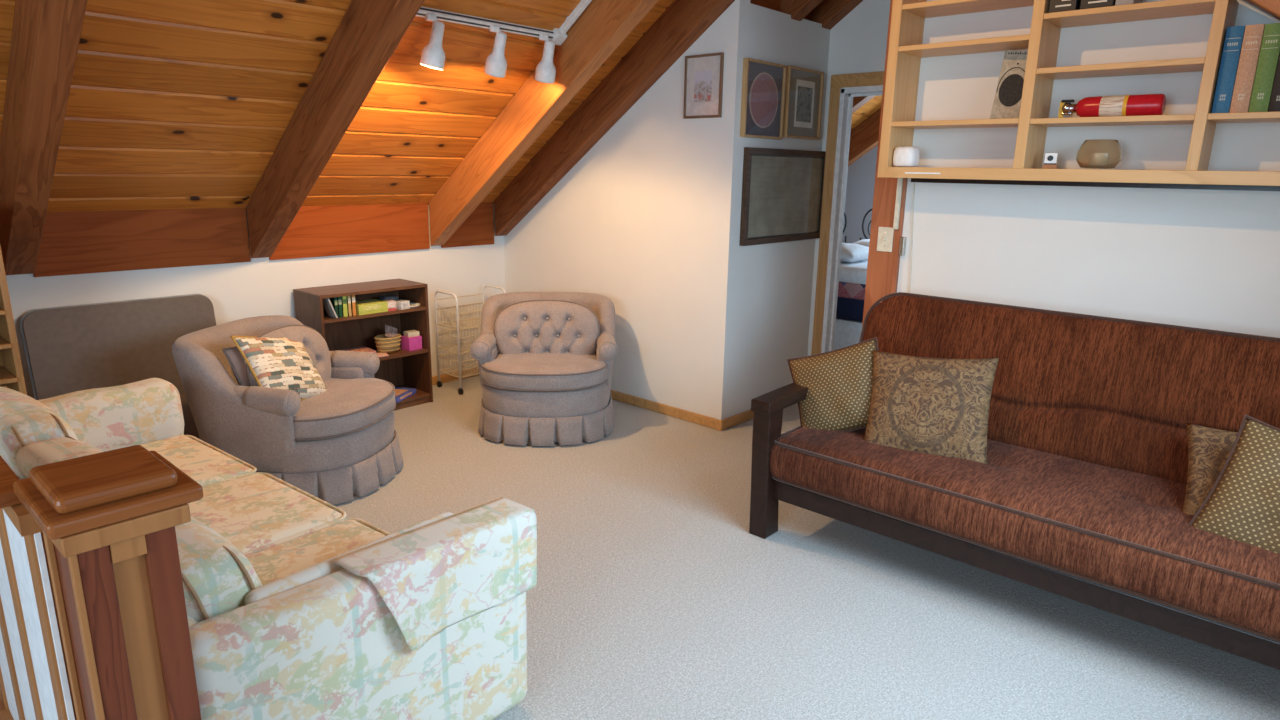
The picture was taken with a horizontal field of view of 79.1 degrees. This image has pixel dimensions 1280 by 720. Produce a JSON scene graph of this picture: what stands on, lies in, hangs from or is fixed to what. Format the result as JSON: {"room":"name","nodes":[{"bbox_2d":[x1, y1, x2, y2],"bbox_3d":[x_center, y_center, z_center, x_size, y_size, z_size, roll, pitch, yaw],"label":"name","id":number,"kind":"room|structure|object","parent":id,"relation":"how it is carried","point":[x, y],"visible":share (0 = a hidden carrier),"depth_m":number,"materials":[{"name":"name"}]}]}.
{"room":"attic living room","nodes":[
{"label":"attic living room","id":0,"kind":"room"},
{"bbox_2d":[6,204,504,398],"bbox_3d":[-1.685,-0.546,5.333,0.120,1.550,10.800,13,18,41],"label":"wall","id":1,"kind":"structure","parent":0,"point":[264,286],"depth_m":4.71,"materials":[{"name":"paint"}]},
{"bbox_2d":[33,208,250,276],"bbox_3d":[-2.623,-0.645,4.132,0.022,0.315,1.020,13,18,41],"label":"wood panel","id":2,"kind":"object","parent":1,"relation":"attached to","point":[77,242],"depth_m":4.09,"materials":[{"name":"red wood"}]},
{"bbox_2d":[269,203,429,259],"bbox_3d":[-1.835,-0.839,4.975,0.022,0.315,1.090,13,18,41],"label":"wood panel","id":3,"kind":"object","parent":1,"relation":"attached to","point":[315,231],"depth_m":4.96,"materials":[{"name":"red wood"}]},
{"bbox_2d":[432,367,479,384],"bbox_3d":[-3.128,0.552,3.881,0.016,0.065,6.200,13,18,41],"label":"baseboard","id":4,"kind":"structure","parent":1,"relation":"attached to","point":[444,378],"depth_m":5.72,"materials":[{"name":"brown wood"}]},
{"bbox_2d":[441,202,493,247],"bbox_3d":[-1.247,-0.984,5.606,0.022,0.315,0.450,13,18,41],"label":"trim","id":5,"kind":"structure","parent":1,"relation":"attached to","point":[478,228],"depth_m":5.65,"materials":[{"name":"red wood"}]},
{"bbox_2d":[0,0,881,211],"bbox_3d":[-0.552,-1.777,3.921,3.123,2.164,10.700,13,18,41],"label":"ceiling","id":6,"kind":"structure","parent":0,"point":[172,104],"depth_m":3.76,"materials":[{"name":"brown wood"}]},
{"bbox_2d":[0,0,86,274],"bbox_3d":[-1.812,-1.290,2.436,3.138,2.366,0.120,13,18,41],"label":"rafter","id":7,"kind":"object","parent":6,"relation":"attached to","point":[46,34],"visible":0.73,"depth_m":2.94,"materials":[{"name":"brown wood"}]},
{"bbox_2d":[246,0,424,257],"bbox_3d":[-1.047,-1.478,3.256,3.138,2.366,0.115,13,18,41],"label":"rafter","id":8,"kind":"object","parent":6,"relation":"attached to","point":[369,32],"visible":1,"depth_m":3.69,"materials":[{"name":"brown wood"}]},
{"bbox_2d":[416,0,591,83],"bbox_3d":[-0.353,-1.860,3.362,1.338,1.115,1.070,13,18,41],"label":"track light","id":9,"kind":"object","parent":6,"relation":"attached to","point":[433,54],"visible":1,"depth_m":3.90,"materials":[{"name":"white metal"}]},
{"bbox_2d":[429,0,658,245],"bbox_3d":[-0.239,-1.677,4.121,3.138,2.366,0.105,13,18,41],"label":"rafter","id":10,"kind":"object","parent":6,"relation":"attached to","point":[603,25],"visible":0.97,"depth_m":4.48,"materials":[{"name":"orange wood"}]},
{"bbox_2d":[494,0,734,235],"bbox_3d":[0.137,-1.809,4.513,3.138,2.366,0.110,13,18,41],"label":"rafter","id":11,"kind":"object","parent":6,"relation":"attached to","point":[682,22],"visible":0.8,"depth_m":4.81,"materials":[{"name":"brown wood"}]},
{"bbox_2d":[780,0,822,20],"bbox_3d":[1.280,-2.351,4.194,1.220,1.042,0.110,13,18,41],"label":"rafter","id":12,"kind":"object","parent":6,"relation":"attached to","point":[798,9],"visible":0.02,"depth_m":4.55,"materials":[{"name":"brown wood"}]},
{"bbox_2d":[811,0,862,29],"bbox_3d":[1.523,-2.411,4.454,1.220,1.042,0.110,13,18,41],"label":"rafter","id":13,"kind":"object","parent":6,"relation":"attached to","point":[828,13],"visible":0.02,"depth_m":4.78,"materials":[{"name":"brown wood"}]},
{"bbox_2d":[852,96,873,113],"bbox_3d":[1.795,-2.179,6.299,3.138,2.366,0.120,13,18,41],"label":"rafter","id":14,"kind":"object","parent":6,"relation":"attached to","point":[859,101],"visible":0.08,"depth_m":6.29,"materials":[{"name":"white wood"}]},
{"bbox_2d":[848,108,880,165],"bbox_3d":[2.569,-2.370,7.128,3.138,2.366,0.120,13,18,41],"label":"rafter","id":15,"kind":"object","parent":6,"relation":"attached to","point":[864,137],"visible":0.02,"depth_m":7.48,"materials":[{"name":"brown wood"}]},
{"bbox_2d":[731,3,830,415],"bbox_3d":[0.847,-0.855,4.901,0.100,2.443,0.890,13,18,41],"label":"wall","id":16,"kind":"structure","parent":0,"point":[775,280],"depth_m":4.87,"materials":[{"name":"paint"}]},
{"bbox_2d":[722,409,753,429],"bbox_3d":[0.837,0.317,5.112,0.016,0.065,0.990,13,18,41],"label":"baseboard","id":17,"kind":"structure","parent":16,"relation":"attached to","point":[747,415],"depth_m":4.86,"materials":[{"name":"brown wood"}]},
{"bbox_2d":[740,58,786,139],"bbox_3d":[0.714,-1.498,4.476,0.032,0.420,0.400,13,18,41],"label":"print","id":18,"kind":"object","parent":16,"relation":"attached to","point":[763,82],"visible":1,"depth_m":4.46,"materials":[{"name":"grey paper"}]},
{"bbox_2d":[750,0,780,11],"bbox_3d":[0.684,-2.164,4.427,0.022,0.330,0.420,13,18,41],"label":"trim","id":19,"kind":"structure","parent":16,"relation":"attached to","point":[771,4],"depth_m":4.51,"materials":[{"name":"red wood"}]},
{"bbox_2d":[739,147,825,245],"bbox_3d":[0.912,-1.020,4.827,0.035,0.560,0.920,13,18,41],"label":"picture frame","id":20,"kind":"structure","parent":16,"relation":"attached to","point":[782,189],"depth_m":4.77,"materials":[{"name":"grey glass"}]},
{"bbox_2d":[783,65,823,139],"bbox_3d":[1.010,-1.581,4.791,0.032,0.410,0.400,13,18,41],"label":"print","id":21,"kind":"object","parent":16,"relation":"attached to","point":[804,87],"visible":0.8,"depth_m":4.78,"materials":[{"name":"brown paper"}]},
{"bbox_2d":[803,11,811,20],"bbox_3d":[0.983,-2.238,4.747,0.022,0.330,0.250,13,18,41],"label":"trim","id":22,"kind":"structure","parent":16,"relation":"attached to","point":[807,17],"depth_m":4.84,"materials":[{"name":"red wood"}]},
{"bbox_2d":[321,375,1279,719],"bbox_3d":[0.674,0.811,3.442,6.600,0.100,10.800,13,18,41],"label":"floor","id":23,"kind":"structure","parent":0,"point":[654,597],"depth_m":2.81,"materials":[{"name":"carpet"}]},
{"bbox_2d":[0,246,26,394],"bbox_3d":[-2.923,0.083,3.091,0.300,1.360,0.695,13,18,41],"label":"rack","id":24,"kind":"object","parent":23,"relation":"on","point":[11,370],"visible":0.32,"depth_m":3.23,"materials":[{"name":"beige wood"}]},
{"bbox_2d":[0,308,5,314],"bbox_3d":[-2.916,-0.165,3.028,0.292,0.018,0.647,13,18,41],"label":"shelf","id":25,"kind":"object","parent":24,"relation":"attached to","point":[2,310],"depth_m":3.16,"materials":[{"name":"brown wood"}]},
{"bbox_2d":[0,336,11,349],"bbox_3d":[-2.918,-0.029,3.061,0.292,0.018,0.647,13,18,41],"label":"shelf","id":26,"kind":"object","parent":24,"relation":"attached to","point":[5,342],"depth_m":3.21,"materials":[{"name":"brown wood"}]},
{"bbox_2d":[0,366,17,384],"bbox_3d":[-2.920,0.112,3.096,0.292,0.018,0.647,13,18,41],"label":"shelf","id":27,"kind":"object","parent":24,"relation":"attached to","point":[7,375],"depth_m":3.25,"materials":[{"name":"brown wood"}]},
{"bbox_2d":[0,445,202,719],"bbox_3d":[-1.347,0.592,1.785,1.390,1.050,0.263,13,18,41],"label":"stair railing","id":28,"kind":"object","parent":23,"relation":"on","point":[94,625],"visible":1,"depth_m":1.30,"materials":[{"name":"brown wood"}]},
{"bbox_2d":[20,294,215,438],"bbox_3d":[-2.684,0.108,4.126,0.177,0.842,0.872,13,18,41],"label":"headboard","id":29,"kind":"object","parent":23,"relation":"on","point":[68,349],"visible":0.49,"depth_m":4.01,"materials":[{"name":"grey fabric"}]},
{"bbox_2d":[0,378,536,719],"bbox_3d":[-1.439,0.554,2.479,2.162,0.790,0.967,12,17,37],"label":"floral sofa","id":30,"kind":"object","parent":23,"relation":"on","point":[297,608],"visible":0.59,"depth_m":2.00,"materials":[{"name":"multicoloured fabric"}]},
{"bbox_2d":[0,386,77,478],"bbox_3d":[-2.029,0.315,2.589,0.625,0.400,0.243,12,17,37],"label":"cushion","id":31,"kind":"object","parent":30,"relation":"on","point":[24,420],"depth_m":2.37,"materials":[{"name":"beige fabric"}]},
{"bbox_2d":[16,437,103,478],"bbox_3d":[-1.543,0.434,2.227,0.590,0.360,0.242,12,17,37],"label":"cushion","id":32,"kind":"object","parent":30,"relation":"on","point":[34,451],"depth_m":2.21,"materials":[{"name":"fabric"}]},
{"bbox_2d":[141,436,255,485],"bbox_3d":[-1.873,0.479,2.839,0.629,0.173,0.680,12,17,37],"label":"seat cushion","id":33,"kind":"object","parent":30,"relation":"on","point":[206,464],"depth_m":2.95,"materials":[{"name":"fabric"}]},
{"bbox_2d":[175,517,262,621],"bbox_3d":[-1.100,0.541,1.896,0.515,0.325,0.241,12,17,37],"label":"cushion","id":34,"kind":"object","parent":30,"relation":"on","point":[217,579],"depth_m":1.71,"materials":[{"name":"fabric"}]},
{"bbox_2d":[187,474,345,553],"bbox_3d":[-1.387,0.578,2.471,0.594,0.173,0.680,12,17,37],"label":"seat cushion","id":35,"kind":"object","parent":30,"relation":"on","point":[255,513],"depth_m":2.51,"materials":[{"name":"fabric"}]},
{"bbox_2d":[246,520,385,584],"bbox_3d":[-0.945,0.668,2.136,0.519,0.173,0.680,12,17,37],"label":"seat cushion","id":36,"kind":"object","parent":30,"relation":"on","point":[279,559],"depth_m":2.28,"materials":[{"name":"beige fabric"}]},
{"bbox_2d":[172,315,402,505],"bbox_3d":[-1.704,0.219,3.878,0.930,0.761,0.871,3,14,8],"label":"swivel armchair","id":37,"kind":"object","parent":23,"relation":"on","point":[334,445],"visible":0.67,"depth_m":3.58,"materials":[{"name":"fabric"}]},
{"bbox_2d":[222,346,250,386],"bbox_3d":[-1.807,0.051,3.717,0.156,0.289,0.370,3,14,9],"label":"plain pillow","id":38,"kind":"object","parent":37,"relation":"on","point":[233,355],"visible":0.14,"depth_m":3.56,"materials":[{"name":"fabric"}]},
{"bbox_2d":[230,335,326,400],"bbox_3d":[-1.708,0.042,3.720,0.234,0.388,0.495,5,14,14],"label":"patchwork pillow","id":39,"kind":"object","parent":37,"relation":"on","point":[279,363],"visible":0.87,"depth_m":3.64,"materials":[{"name":"fabric"}]},
{"bbox_2d":[249,326,330,385],"bbox_3d":[-1.737,0.057,3.845,0.141,0.420,0.639,3,14,8],"label":"cushion","id":40,"kind":"object","parent":37,"relation":"on","point":[315,345],"depth_m":3.98,"materials":[{"name":"multicoloured fabric"}]},
{"bbox_2d":[293,377,394,438],"bbox_3d":[-1.596,0.220,3.862,0.664,0.126,0.741,3,14,8],"label":"seat cushion","id":41,"kind":"object","parent":37,"relation":"on","point":[350,407],"depth_m":3.69,"materials":[{"name":"grey fabric"}]},
{"bbox_2d":[293,279,432,410],"bbox_3d":[-1.757,-0.075,4.984,0.340,0.800,0.725,13,18,41],"label":"bookcase","id":42,"kind":"object","parent":23,"relation":"on","point":[403,368],"visible":0.58,"depth_m":5.10,"materials":[{"name":"brown wood"}]},
{"bbox_2d":[322,298,337,317],"bbox_3d":[-1.862,-0.315,4.640,0.101,0.124,0.056,13,18,41],"label":"paperback book","id":43,"kind":"object","parent":42,"relation":"on","point":[327,304],"visible":0.9,"depth_m":4.63,"materials":[{"name":"paper"}]},
{"bbox_2d":[327,297,338,317],"bbox_3d":[-1.859,-0.324,4.680,0.111,0.125,0.022,13,18,41],"label":"paperback book","id":44,"kind":"object","parent":42,"relation":"on","point":[334,300],"visible":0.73,"depth_m":4.64,"materials":[{"name":"paper"}]},
{"bbox_2d":[337,296,342,316],"bbox_3d":[-1.842,-0.328,4.698,0.111,0.125,0.024,13,18,41],"label":"paperback book","id":45,"kind":"object","parent":42,"relation":"on","point":[340,309],"visible":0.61,"depth_m":4.66,"materials":[{"name":"paper"}]},
{"bbox_2d":[342,296,347,316],"bbox_3d":[-1.822,-0.333,4.719,0.111,0.125,0.030,13,18,41],"label":"paperback book","id":46,"kind":"object","parent":42,"relation":"on","point":[344,298],"visible":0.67,"depth_m":4.68,"materials":[{"name":"paper"}]},
{"bbox_2d":[347,295,351,315],"bbox_3d":[-1.802,-0.339,4.740,0.111,0.127,0.022,13,18,41],"label":"paperback book","id":47,"kind":"object","parent":42,"relation":"on","point":[348,297],"visible":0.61,"depth_m":4.70,"materials":[{"name":"paper"}]},
{"bbox_2d":[351,295,356,315],"bbox_3d":[-1.783,-0.345,4.760,0.111,0.130,0.026,13,18,41],"label":"paperback book","id":48,"kind":"object","parent":42,"relation":"on","point":[353,299],"visible":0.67,"depth_m":4.72,"materials":[{"name":"paper"}]},
{"bbox_2d":[335,346,375,352],"bbox_3d":[-1.802,-0.041,4.912,0.200,0.037,0.171,-11,18,-41],"label":"game box","id":49,"kind":"object","parent":42,"relation":"on","point":[358,349],"visible":0.42,"depth_m":4.94,"materials":[{"name":"cardboard"}]},
{"bbox_2d":[356,299,387,314],"bbox_3d":[-1.705,-0.332,4.852,0.141,0.063,0.200,12,18,38],"label":"game box","id":50,"kind":"object","parent":42,"relation":"on","point":[372,306],"visible":0.8,"depth_m":4.81,"materials":[{"name":"cardboard"}]},
{"bbox_2d":[376,353,387,356],"bbox_3d":[-1.669,-0.033,4.943,0.110,0.010,0.080,-7,16,-30],"label":"booklet","id":51,"kind":"object","parent":42,"relation":"on","point":[378,354],"visible":0.54,"depth_m":4.93,"materials":[{"name":"paper"}]},
{"bbox_2d":[374,334,400,353],"bbox_3d":[-1.634,-0.105,5.032,0.143,0.108,0.181,13,18,41],"label":"wicker basket","id":52,"kind":"object","parent":42,"relation":"on","point":[384,344],"visible":0.97,"depth_m":4.98,"materials":[{"name":"beige wicker"}]},
{"bbox_2d":[385,324,396,337],"bbox_3d":[-1.619,-0.179,5.048,0.042,0.112,0.123,11,17,35],"label":"photo card","id":53,"kind":"object","parent":52,"relation":"in","point":[390,332],"visible":0.79,"depth_m":5.04,"materials":[{"name":"grey paper"}]},
{"bbox_2d":[379,295,397,299],"bbox_3d":[-1.633,-0.382,5.044,0.090,0.071,0.091,-11,18,-41],"label":"box","id":54,"kind":"object","parent":42,"relation":"on","point":[383,297],"visible":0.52,"depth_m":5.02,"materials":[{"name":"cardboard"}]},
{"bbox_2d":[382,299,395,310],"bbox_3d":[-1.596,-0.350,4.940,0.062,0.061,0.091,-8,16,-33],"label":"box","id":55,"kind":"object","parent":42,"relation":"on","point":[391,303],"visible":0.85,"depth_m":4.91,"materials":[{"name":"white cardboard"}]},
{"bbox_2d":[395,300,409,309],"bbox_3d":[-1.537,-0.357,4.990,0.081,0.051,0.070,9,16,30],"label":"box","id":56,"kind":"object","parent":42,"relation":"on","point":[400,304],"visible":0.87,"depth_m":4.96,"materials":[{"name":"white cardboard"}]},
{"bbox_2d":[395,387,415,402],"bbox_3d":[-1.629,0.226,5.125,0.201,0.031,0.240,4,14,13],"label":"game box","id":57,"kind":"object","parent":42,"relation":"on","point":[401,393],"visible":0.5,"depth_m":5.12,"materials":[{"name":"blue cardboard"}]},
{"bbox_2d":[401,335,421,350],"bbox_3d":[-1.511,-0.116,5.130,0.090,0.088,0.100,12,18,37],"label":"box","id":58,"kind":"object","parent":42,"relation":"on","point":[407,343],"visible":0.82,"depth_m":5.10,"materials":[{"name":"cardboard"}]},
{"bbox_2d":[403,330,419,336],"bbox_3d":[-1.509,-0.175,5.122,0.080,0.030,0.070,-11,18,-41],"label":"box","id":59,"kind":"object","parent":58,"relation":"on","point":[410,333],"visible":1,"depth_m":5.10,"materials":[{"name":"beige cardboard"}]},
{"bbox_2d":[410,303,419,307],"bbox_3d":[-1.503,-0.356,5.068,0.132,0.014,0.132,13,18,41],"label":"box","id":60,"kind":"object","parent":42,"relation":"on","point":[412,305],"visible":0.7,"depth_m":5.08,"materials":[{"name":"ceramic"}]},
{"bbox_2d":[434,285,505,394],"bbox_3d":[-1.203,-0.160,5.561,0.304,0.708,0.428,13,18,41],"label":"wire cart","id":61,"kind":"object","parent":23,"relation":"on","point":[439,383],"visible":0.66,"depth_m":5.47,"materials":[{"name":"white metal"}]},
{"bbox_2d":[438,325,480,353],"bbox_3d":[-1.203,-0.151,5.563,0.266,0.117,0.414,13,18,41],"label":"basket","id":62,"kind":"object","parent":61,"relation":"on","point":[458,344],"depth_m":5.46,"materials":[{"name":"beige wicker"}]},
{"bbox_2d":[439,350,479,377],"bbox_3d":[-1.206,0.014,5.604,0.266,0.117,0.414,13,18,41],"label":"basket","id":63,"kind":"object","parent":61,"relation":"on","point":[459,359],"depth_m":5.50,"materials":[{"name":"beige wicker"}]},
{"bbox_2d":[436,302,484,329],"bbox_3d":[-1.200,-0.316,5.522,0.266,0.117,0.414,13,18,41],"label":"basket","id":64,"kind":"object","parent":61,"relation":"on","point":[457,313],"depth_m":5.46,"materials":[{"name":"beige wicker"}]},
{"bbox_2d":[470,292,617,445],"bbox_3d":[-0.571,0.021,4.763,0.871,0.761,0.930,0,14,-3],"label":"swivel armchair","id":65,"kind":"object","parent":23,"relation":"on","point":[545,359],"visible":1,"depth_m":4.53,"materials":[{"name":"fabric"}]},
{"bbox_2d":[481,352,607,389],"bbox_3d":[-0.565,0.042,4.656,0.741,0.126,0.664,0,14,-3],"label":"seat cushion","id":66,"kind":"object","parent":65,"relation":"on","point":[499,370],"depth_m":4.43,"materials":[{"name":"grey fabric"}]},
{"bbox_2d":[495,301,598,354],"bbox_3d":[-0.569,-0.148,4.759,0.639,0.420,0.141,0,14,-3],"label":"cushion","id":67,"kind":"object","parent":65,"relation":"on","point":[523,327],"depth_m":4.72,"materials":[{"name":"grey fabric"}]},
{"bbox_2d":[843,212,846,242],"bbox_3d":[2.050,-1.012,8.184,0.400,1.220,0.449,7,15,21],"label":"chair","id":68,"kind":"object","parent":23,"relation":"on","point":[844,212],"visible":0.06,"depth_m":7.88,"materials":[{"name":"metal"}]},
{"bbox_2d":[833,239,869,349],"bbox_3d":[2.133,-0.508,6.632,1.890,0.985,1.450,13,18,41],"label":"bed","id":69,"kind":"object","parent":23,"relation":"on","point":[854,256],"visible":0.17,"depth_m":6.15,"materials":[{"name":"white fabric"}]},
{"bbox_2d":[836,281,865,321],"bbox_3d":[2.135,-0.594,6.611,1.890,0.340,1.440,13,18,41],"label":"quilt","id":70,"kind":"object","parent":69,"relation":"on","point":[851,294],"depth_m":6.09,"materials":[{"name":"blue fabric"}]},
{"bbox_2d":[840,243,868,262],"bbox_3d":[1.701,-0.895,6.461,0.400,0.168,0.500,13,18,41],"label":"pillow","id":71,"kind":"object","parent":69,"relation":"on","point":[850,252],"depth_m":6.30,"materials":[{"name":"white fabric"}]},
{"bbox_2d":[853,239,869,246],"bbox_3d":[2.071,-0.980,6.859,0.400,0.170,0.500,13,18,41],"label":"pillow","id":72,"kind":"object","parent":69,"relation":"on","point":[865,242],"depth_m":6.76,"materials":[{"name":"white fabric"}]},
{"bbox_2d":[860,209,871,239],"bbox_3d":[2.368,-0.938,7.904,0.400,1.220,0.449,7,15,21],"label":"headboard","id":73,"kind":"object","parent":69,"relation":"part of","point":[870,209],"visible":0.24,"depth_m":7.67,"materials":[{"name":"metal"}]},
{"bbox_2d":[749,292,1279,669],"bbox_3d":[1.631,0.384,2.905,2.247,1.018,1.005,13,18,41],"label":"futon sofa","id":74,"kind":"object","parent":23,"relation":"on","point":[1079,493],"visible":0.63,"depth_m":2.86,"materials":[{"name":"brown fabric"}]},
{"bbox_2d":[787,337,877,430],"bbox_3d":[0.869,0.134,3.383,0.512,0.478,0.200,7,15,24],"label":"dotted pillow","id":75,"kind":"object","parent":74,"relation":"on","point":[838,382],"visible":0.77,"depth_m":3.33,"materials":[{"name":"brown fabric"}]},
{"bbox_2d":[864,350,998,463],"bbox_3d":[1.166,0.195,3.144,0.512,0.439,0.240,8,16,27],"label":"damask pillow","id":76,"kind":"object","parent":74,"relation":"on","point":[928,405],"visible":0.88,"depth_m":3.08,"materials":[{"name":"beige fabric"}]},
{"bbox_2d":[1182,422,1237,515],"bbox_3d":[2.038,0.420,2.536,0.440,0.293,0.305,9,16,29],"label":"damask pillow","id":77,"kind":"object","parent":74,"relation":"on","point":[1209,449],"visible":0.37,"depth_m":2.61,"materials":[{"name":"beige fabric"}]},
{"bbox_2d":[1188,415,1279,553],"bbox_3d":[1.998,0.449,2.337,0.252,0.456,0.528,-12,19,-43],"label":"dotted pillow","id":78,"kind":"object","parent":74,"relation":"on","point":[1243,503],"visible":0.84,"depth_m":2.39,"materials":[{"name":"brown fabric"}]},
{"bbox_2d":[807,0,890,355],"bbox_3d":[2.763,-1.016,3.762,4.360,3.365,0.100,13,18,41],"label":"wall","id":79,"kind":"structure","parent":0,"point":[858,42],"depth_m":4.80,"materials":[{"name":"paint"}]},
{"bbox_2d":[811,71,883,354],"bbox_3d":[1.547,-0.707,4.961,0.832,2.150,0.132,13,18,41],"label":"door frame","id":80,"kind":"structure","parent":79,"relation":"in","point":[843,87],"depth_m":5.08,"materials":[{"name":"brown wood"}]},
{"bbox_2d":[842,145,877,242],"bbox_3d":[4.255,-1.738,6.795,6.350,3.365,0.100,13,18,41],"label":"wall","id":81,"kind":"structure","parent":0,"point":[860,184],"depth_m":8.46,"materials":[{"name":"paint"}]},
{"bbox_2d":[504,0,1279,419],"bbox_3d":[1.361,-0.999,3.702,6.350,3.313,0.100,13,18,41],"label":"wall","id":82,"kind":"structure","parent":0,"point":[1196,258],"depth_m":3.54,"materials":[{"name":"paint"}]},
{"bbox_2d":[610,390,722,430],"bbox_3d":[-0.269,0.221,5.424,2.090,0.065,0.016,13,18,41],"label":"baseboard","id":83,"kind":"structure","parent":82,"relation":"attached to","point":[682,414],"depth_m":5.01,"materials":[{"name":"brown wood"}]},
{"bbox_2d":[683,52,723,118],"bbox_3d":[0.360,-1.560,4.424,0.268,0.345,0.018,13,18,41],"label":"framed print","id":84,"kind":"object","parent":82,"relation":"attached to","point":[703,76],"visible":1,"depth_m":4.42,"materials":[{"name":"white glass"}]},
{"bbox_2d":[862,0,907,325],"bbox_3d":[1.263,-0.920,3.812,0.160,3.105,0.140,13,18,41],"label":"trim","id":85,"kind":"structure","parent":82,"relation":"attached to","point":[882,267],"depth_m":3.83,"materials":[{"name":"brown wood"}]},
{"bbox_2d":[877,227,893,251],"bbox_3d":[1.208,-0.595,3.828,0.080,0.120,0.018,13,18,41],"label":"light switch","id":86,"kind":"object","parent":85,"relation":"attached to","point":[885,234],"visible":1,"depth_m":3.83,"materials":[{"name":"beige plastic"}]},
{"bbox_2d":[893,178,902,228],"bbox_3d":[1.249,-0.757,3.753,0.022,0.245,0.018,13,18,41],"label":"cable conduit","id":87,"kind":"object","parent":82,"relation":"attached to","point":[900,180],"visible":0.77,"depth_m":3.75,"materials":[{"name":"beige plastic"}]},
{"bbox_2d":[899,237,906,255],"bbox_3d":[1.283,-0.556,3.787,0.022,0.090,0.030,13,18,41],"label":"wall outlet","id":88,"kind":"object","parent":82,"relation":"attached to","point":[902,247],"visible":1,"depth_m":3.78,"materials":[{"name":"white plastic"}]},
{"bbox_2d":[909,183,914,292],"bbox_3d":[1.312,-0.255,3.833,0.039,1.205,0.011,13,18,41],"label":"power cord","id":89,"kind":"object","parent":82,"relation":"attached to","point":[914,183],"visible":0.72,"depth_m":3.76,"materials":[{"name":"beige plastic"}]},
{"bbox_2d":[877,0,1279,190],"bbox_3d":[2.075,-1.104,2.765,2.412,0.970,0.254,13,18,41],"label":"wall shelf","id":90,"kind":"object","parent":82,"relation":"attached to","point":[906,50],"depth_m":3.09,"materials":[{"name":"brown wood"}]},
{"bbox_2d":[893,146,919,166],"bbox_3d":[1.216,-0.928,3.541,0.104,0.091,0.104,13,18,41],"label":"router","id":91,"kind":"object","parent":90,"relation":"on","point":[906,156],"visible":0.94,"depth_m":3.50,"materials":[{"name":"white plastic"}]},
{"bbox_2d":[990,50,1027,118],"bbox_3d":[1.561,-1.149,3.242,0.145,0.287,0.045,11,17,35],"label":"stone plaque","id":92,"kind":"object","parent":90,"relation":"on","point":[1008,96],"visible":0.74,"depth_m":3.24,"materials":[{"name":"beige stone"}]},
{"bbox_2d":[999,74,1023,106],"bbox_3d":[1.554,-1.127,3.241,0.100,0.132,0.002,16,13,34],"label":"print","id":93,"kind":"object","parent":92,"relation":"attached to","point":[1011,89],"depth_m":3.24},
{"bbox_2d":[1042,153,1057,168],"bbox_3d":[1.672,-0.810,3.157,0.052,0.062,0.036,9,16,30],"label":"trinket","id":94,"kind":"object","parent":90,"relation":"on","point":[1050,161],"visible":1,"depth_m":3.15,"materials":[{"name":"brown wood"}]},
{"bbox_2d":[1048,0,1079,12],"bbox_3d":[1.673,-1.415,3.023,0.100,0.130,0.141,13,18,41],"label":"case","id":95,"kind":"object","parent":90,"relation":"on","point":[1054,5],"visible":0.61,"depth_m":2.98,"materials":[{"name":"black plastic"}]},
{"bbox_2d":[1079,0,1115,9],"bbox_3d":[1.759,-1.390,2.948,0.115,0.120,0.141,13,18,41],"label":"case","id":96,"kind":"object","parent":90,"relation":"on","point":[1084,4],"visible":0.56,"depth_m":2.91,"materials":[{"name":"black plastic"}]},
{"bbox_2d":[1076,140,1122,168],"bbox_3d":[1.810,-0.810,3.056,0.160,0.108,0.160,13,18,41],"label":"glass vase","id":97,"kind":"object","parent":90,"relation":"on","point":[1094,154],"visible":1,"depth_m":3.00,"materials":[{"name":"beige glass"}]},
{"bbox_2d":[1058,94,1165,117],"bbox_3d":[1.821,-0.981,3.006,0.358,0.083,0.083,13,18,41],"label":"fire extinguisher","id":98,"kind":"object","parent":90,"relation":"on","point":[1145,104],"visible":0.97,"depth_m":2.96,"materials":[{"name":"red metal"}]},
{"bbox_2d":[1115,0,1142,5],"bbox_3d":[1.828,-1.364,2.890,0.060,0.100,0.141,13,18,41],"label":"case","id":99,"kind":"object","parent":90,"relation":"on","point":[1118,2],"visible":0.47,"depth_m":2.85,"materials":[{"name":"paper"}]},
{"bbox_2d":[1212,26,1245,112],"bbox_3d":[2.102,-1.021,2.757,0.049,0.285,0.188,13,18,41],"label":"book","id":100,"kind":"object","parent":90,"relation":"on","point":[1234,37],"visible":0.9,"depth_m":2.69,"materials":[{"name":"blue paper"}]},
{"bbox_2d":[1229,24,1264,112],"bbox_3d":[2.140,-1.012,2.723,0.051,0.285,0.188,13,18,41],"label":"book","id":101,"kind":"object","parent":90,"relation":"on","point":[1253,35],"visible":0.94,"depth_m":2.66,"materials":[{"name":"paper"}]},
{"bbox_2d":[1248,23,1279,111],"bbox_3d":[2.179,-1.002,2.689,0.052,0.284,0.188,13,18,41],"label":"book","id":102,"kind":"object","parent":90,"relation":"on","point":[1269,54],"visible":0.89,"depth_m":2.62,"materials":[{"name":"green paper"}]},
{"bbox_2d":[1268,55,1279,111],"bbox_3d":[2.218,-0.969,2.661,0.048,0.235,0.188,13,18,41],"label":"book","id":103,"kind":"object","parent":90,"relation":"on","point":[1274,106],"visible":0.89,"depth_m":2.62,"materials":[{"name":"black paper"}]},
{"label":"ceiling","id":104,"kind":"structure","parent":0,"visible":0},
{"bbox_2d":[1244,0,1279,19],"bbox_3d":[2.166,-1.237,2.580,3.060,2.311,0.115,13,18,41],"label":"rafter","id":105,"kind":"object","parent":104,"relation":"attached to","point":[1272,7],"visible":1,"depth_m":2.59,"materials":[{"name":"orange wood"}]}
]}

